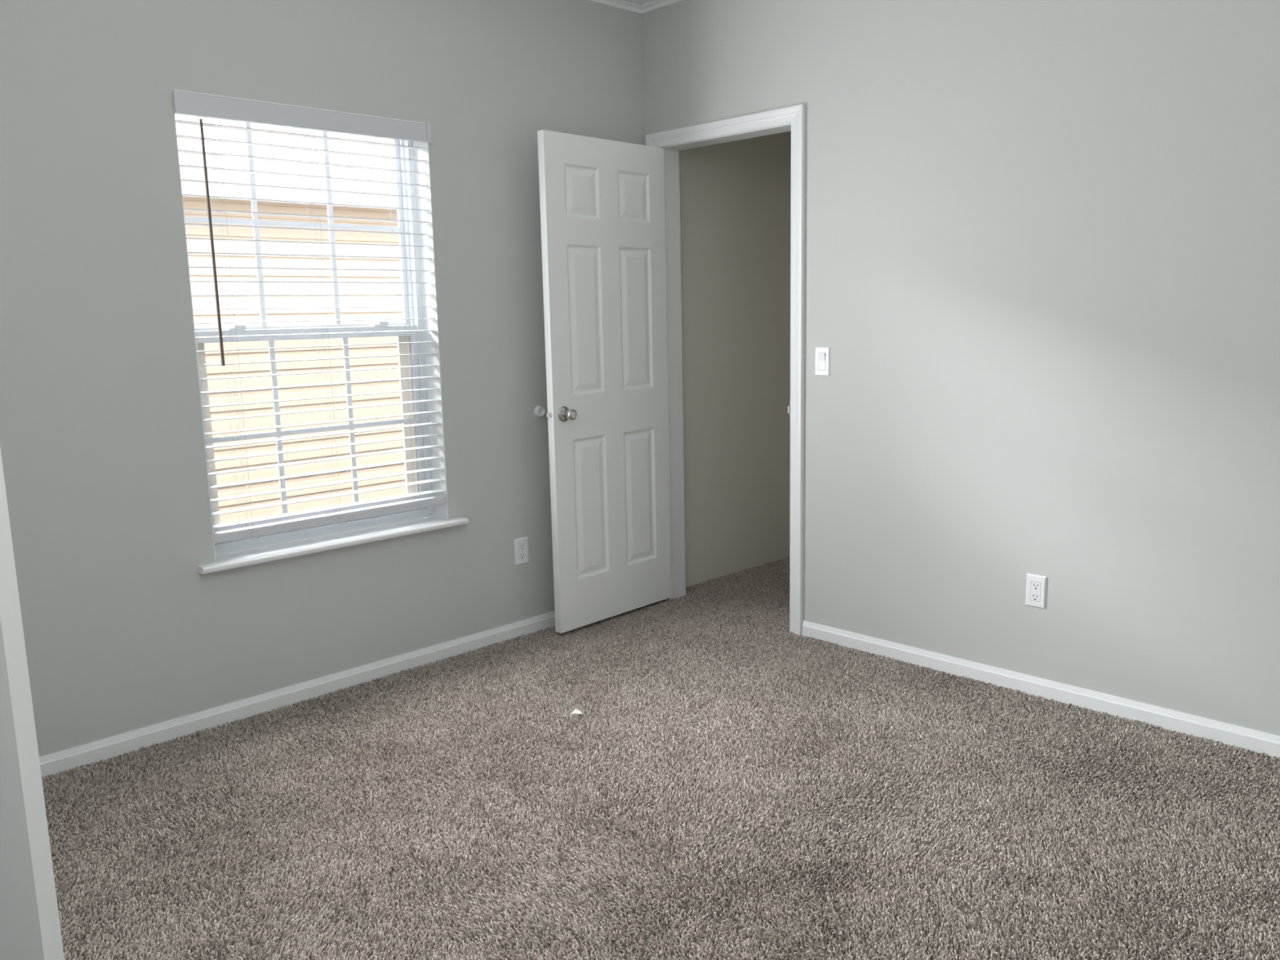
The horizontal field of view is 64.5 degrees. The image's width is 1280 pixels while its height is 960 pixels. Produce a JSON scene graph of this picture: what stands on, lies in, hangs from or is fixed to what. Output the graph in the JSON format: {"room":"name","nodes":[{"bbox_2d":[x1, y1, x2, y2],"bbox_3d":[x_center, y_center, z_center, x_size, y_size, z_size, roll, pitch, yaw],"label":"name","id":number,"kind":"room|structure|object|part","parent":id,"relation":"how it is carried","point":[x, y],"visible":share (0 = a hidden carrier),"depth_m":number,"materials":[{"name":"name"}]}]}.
{"room":"empty bedroom","nodes":[
{"label":"empty bedroom","id":0,"kind":"room"},
{"bbox_2d":[0,0,791,756],"bbox_3d":[-0.551,-0.620,4.205,5.880,2.752,0.198,-10,13,-44],"label":"wall","id":1,"kind":"structure","parent":0,"point":[102,445],"depth_m":3.49,"materials":[{"name":"grey paint"}]},
{"bbox_2d":[39,611,555,780],"bbox_3d":[-1.204,0.760,3.630,3.560,0.069,0.014,-10,13,-44],"label":"baseboard","id":2,"kind":"structure","parent":1,"relation":"attached to","point":[105,748],"depth_m":3.55,"materials":[{"name":"white paint"}]},
{"bbox_2d":[172,90,468,573],"bbox_3d":[-1.143,-0.520,3.607,1.039,1.517,0.228,-10,13,-44],"label":"window","id":3,"kind":"structure","parent":1,"relation":"in","point":[437,515],"depth_m":3.81,"materials":[{"name":"white plastic"}]},
{"bbox_3d":[-1.229,-0.901,3.625,0.831,0.688,0.003,-10,13,-44],"label":"pane","id":4,"kind":"part","parent":3,"relation":"part of","materials":[{"name":"clear glass"}]},
{"bbox_2d":[184,121,399,326],"bbox_3d":[-1.224,-0.901,3.620,0.831,0.688,0.006,-10,13,-44],"label":"grille","id":5,"kind":"object","parent":3,"relation":"attached to","point":[255,221],"depth_m":3.65,"materials":[{"name":"white plastic"}]},
{"bbox_3d":[-1.224,-0.894,3.621,0.875,0.742,0.016,-10,13,-44],"label":"sash","id":6,"kind":"part","parent":3,"relation":"part of","materials":[{"name":"white plastic"}]},
{"bbox_3d":[-1.199,-0.189,3.727,0.863,0.714,0.008,-10,13,-44],"label":"screen frame","id":7,"kind":"part","parent":3,"relation":"part of","materials":[{"name":"beige metal"}]},
{"bbox_2d":[172,89,445,543],"bbox_3d":[-1.104,-0.550,3.564,0.921,1.443,0.098,-10,13,-44],"label":"window blind","id":8,"kind":"object","parent":3,"relation":"attached to","point":[189,103],"visible":0.91,"depth_m":3.51,"materials":[{"name":"white plastic"}]},
{"bbox_3d":[-1.363,-0.501,3.344,0.008,1.348,0.054,-10,13,-44],"label":"ladder cord","id":9,"kind":"part","parent":8,"relation":"part of","materials":[{"name":"white fabric"}]},
{"bbox_3d":[-1.331,-0.500,3.338,0.001,1.348,0.001,-10,13,-44],"label":"lift cord","id":10,"kind":"part","parent":8,"relation":"part of","materials":[{"name":"white fabric"}]},
{"bbox_3d":[-1.130,-0.543,3.570,0.008,1.348,0.054,-10,13,-44],"label":"ladder cord","id":11,"kind":"part","parent":8,"relation":"part of","materials":[{"name":"white fabric"}]},
{"bbox_3d":[-1.098,-0.543,3.564,0.001,1.348,0.001,-10,13,-44],"label":"lift cord","id":12,"kind":"part","parent":8,"relation":"part of","materials":[{"name":"white fabric"}]},
{"bbox_3d":[-1.105,0.137,3.691,0.907,0.029,0.050,-10,13,-44],"label":"rail","id":13,"kind":"part","parent":8,"relation":"part of","materials":[{"name":"white plastic"}]},
{"bbox_3d":[-0.895,-0.585,3.798,0.008,1.348,0.054,-10,13,-44],"label":"ladder cord","id":14,"kind":"part","parent":8,"relation":"part of","materials":[{"name":"white fabric"}]},
{"bbox_3d":[-0.863,-0.585,3.792,0.001,1.348,0.001,-10,13,-44],"label":"lift cord","id":15,"kind":"part","parent":8,"relation":"part of","materials":[{"name":"white fabric"}]},
{"bbox_3d":[-1.177,-0.191,3.704,0.875,0.722,0.027,-10,13,-44],"label":"sash","id":16,"kind":"part","parent":3,"relation":"part of","materials":[{"name":"white plastic"}]},
{"bbox_2d":[206,337,415,514],"bbox_3d":[-1.177,-0.202,3.702,0.819,0.620,0.006,-10,13,-44],"label":"grille","id":17,"kind":"object","parent":3,"relation":"attached to","point":[277,433],"depth_m":3.70,"materials":[{"name":"white plastic"}]},
{"bbox_3d":[-1.195,-0.538,3.658,0.919,1.495,0.080,-10,13,-44],"label":"frame","id":18,"kind":"part","parent":3,"relation":"part of","materials":[{"name":"white plastic"}]},
{"bbox_3d":[-1.099,0.222,3.700,1.039,0.022,0.148,-10,13,-44],"label":"sill","id":19,"kind":"part","parent":3,"relation":"part of","materials":[{"name":"white paint"}]},
{"bbox_3d":[-1.182,-0.202,3.707,0.819,0.620,0.003,-10,13,-44],"label":"pane","id":20,"kind":"part","parent":3,"relation":"part of","materials":[{"name":"clear glass"}]},
{"bbox_2d":[514,536,528,565],"bbox_3d":[-0.498,0.299,4.270,0.070,0.114,0.007,-10,13,-44],"label":"electrical outlet","id":21,"kind":"object","parent":1,"relation":"attached to","point":[521,544],"visible":1,"depth_m":4.26,"materials":[{"name":"white plastic"}]},
{"bbox_2d":[518,542,525,559],"bbox_3d":[-0.498,0.299,4.270,0.033,0.067,0.005,-10,13,-44],"label":"receptacle","id":22,"kind":"object","parent":21,"relation":"attached to","point":[522,546],"depth_m":4.27,"materials":[{"name":"white plastic"}]},
{"bbox_2d":[533,405,545,417],"bbox_3d":[-0.420,-0.287,4.254,0.050,0.050,0.020,-10,13,-44],"label":"bumper cover","id":23,"kind":"object","parent":1,"relation":"attached to","point":[539,411],"visible":1,"depth_m":4.25,"materials":[{"name":"white rubber"}]},
{"bbox_2d":[587,0,684,13],"bbox_3d":[0.005,-1.640,1.933,3.560,0.025,3.620,-10,13,-44],"label":"crown molding","id":24,"kind":"structure","parent":1,"relation":"attached to","point":[620,4],"depth_m":4.34,"materials":[{"name":"white paint"}]},
{"bbox_2d":[622,0,655,4],"bbox_3d":[0.716,-1.849,2.666,5.880,0.120,3.940,-10,13,-44],"label":"ceiling","id":25,"kind":"structure","parent":0,"point":[636,2],"depth_m":4.34,"materials":[{"name":"white paint"}]},
{"bbox_2d":[50,568,1279,959],"bbox_3d":[0.776,0.911,3.120,5.880,0.148,3.940,-10,13,-44],"label":"floor","id":26,"kind":"structure","parent":0,"point":[641,846],"depth_m":2.43,"materials":[{"name":"grey carpet"}]},
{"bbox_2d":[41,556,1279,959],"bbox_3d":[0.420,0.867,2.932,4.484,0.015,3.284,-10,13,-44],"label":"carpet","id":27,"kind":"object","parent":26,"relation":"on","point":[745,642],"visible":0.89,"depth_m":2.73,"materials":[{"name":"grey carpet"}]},
{"bbox_2d":[569,708,582,715],"bbox_3d":[-0.216,0.785,3.434,0.042,0.014,0.021,-2,9,-2],"label":"paper scrap","id":28,"kind":"object","parent":27,"relation":"on","point":[575,711],"visible":1,"depth_m":3.43,"materials":[{"name":"white paper"}]},
{"bbox_2d":[640,0,1279,736],"bbox_3d":[1.386,-0.526,3.379,0.116,2.752,3.740,-10,13,-44],"label":"wall","id":29,"kind":"structure","parent":0,"point":[1042,258],"depth_m":3.37,"materials":[{"name":"grey paint"}]},
{"bbox_2d":[645,104,804,635],"bbox_3d":[0.394,-0.444,4.405,0.136,2.125,0.851,-10,13,-44],"label":"door frame","id":30,"kind":"structure","parent":29,"relation":"attached to","point":[792,118],"depth_m":4.22,"materials":[{"name":"white paint"}]},
{"bbox_2d":[537,129,671,633],"bbox_3d":[-0.128,-0.405,4.360,0.156,2.030,0.729,7,13,42],"label":"door","id":31,"kind":"structure","parent":30,"relation":"attached to","point":[602,201],"depth_m":4.31,"materials":[{"name":"white paint"}]},
{"bbox_3d":[-0.290,-0.267,4.132,0.060,0.065,0.065,7,13,42],"label":"knob","id":32,"kind":"part","parent":31,"relation":"part of","materials":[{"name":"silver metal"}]},
{"bbox_2d":[815,346,830,376],"bbox_3d":[0.716,-0.466,3.990,0.012,0.114,0.070,-10,13,-44],"label":"light switch","id":33,"kind":"object","parent":29,"relation":"attached to","point":[822,353],"visible":1,"depth_m":3.98,"materials":[{"name":"white plastic"}]},
{"bbox_2d":[1025,573,1047,608],"bbox_3d":[1.361,0.383,3.486,0.007,0.114,0.070,-10,13,-44],"label":"electrical outlet","id":34,"kind":"object","parent":29,"relation":"attached to","point":[1036,585],"visible":1,"depth_m":3.48,"materials":[{"name":"white plastic"}]},
{"bbox_2d":[1030,581,1040,601],"bbox_3d":[1.361,0.383,3.486,0.005,0.067,0.033,-10,13,-44],"label":"receptacle","id":35,"kind":"object","parent":34,"relation":"attached to","point":[1035,586],"depth_m":3.48,"materials":[{"name":"white plastic"}]},
{"bbox_2d":[802,620,1279,759],"bbox_3d":[1.636,0.758,3.268,0.014,0.069,2.733,-10,13,-44],"label":"baseboard","id":36,"kind":"structure","parent":29,"relation":"attached to","point":[1251,740],"depth_m":3.46,"materials":[{"name":"white paint"}]},
{"label":"outside","id":37,"kind":"structure","parent":0,"visible":0},
{"bbox_3d":[-21.040,-1.816,26.212,80.000,0.150,59.800,-10,13,-44],"label":"ground","id":38,"kind":"structure","parent":37,"visible":0},
{"bbox_2d":[174,114,423,554],"bbox_3d":[-5.676,-1.636,8.205,15.400,4.880,6.720,-10,13,-44],"label":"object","id":39,"kind":"structure","parent":38,"relation":"on","point":[188,188],"depth_m":7.11,"materials":[{"name":"beige plastic"}]},
{"bbox_3d":[-1.312,0.157,0.972,0.135,2.127,0.890,-10,13,-44],"label":"door frame","id":40,"kind":"structure","parent":0,"visible":0},
{"bbox_2d":[0,447,64,959],"bbox_3d":[-1.151,0.128,1.273,0.762,2.025,0.035,0,9,6],"label":"door","id":41,"kind":"structure","parent":40,"relation":"attached to","point":[30,926],"depth_m":1.27,"materials":[{"name":"white paint"}]}
]}

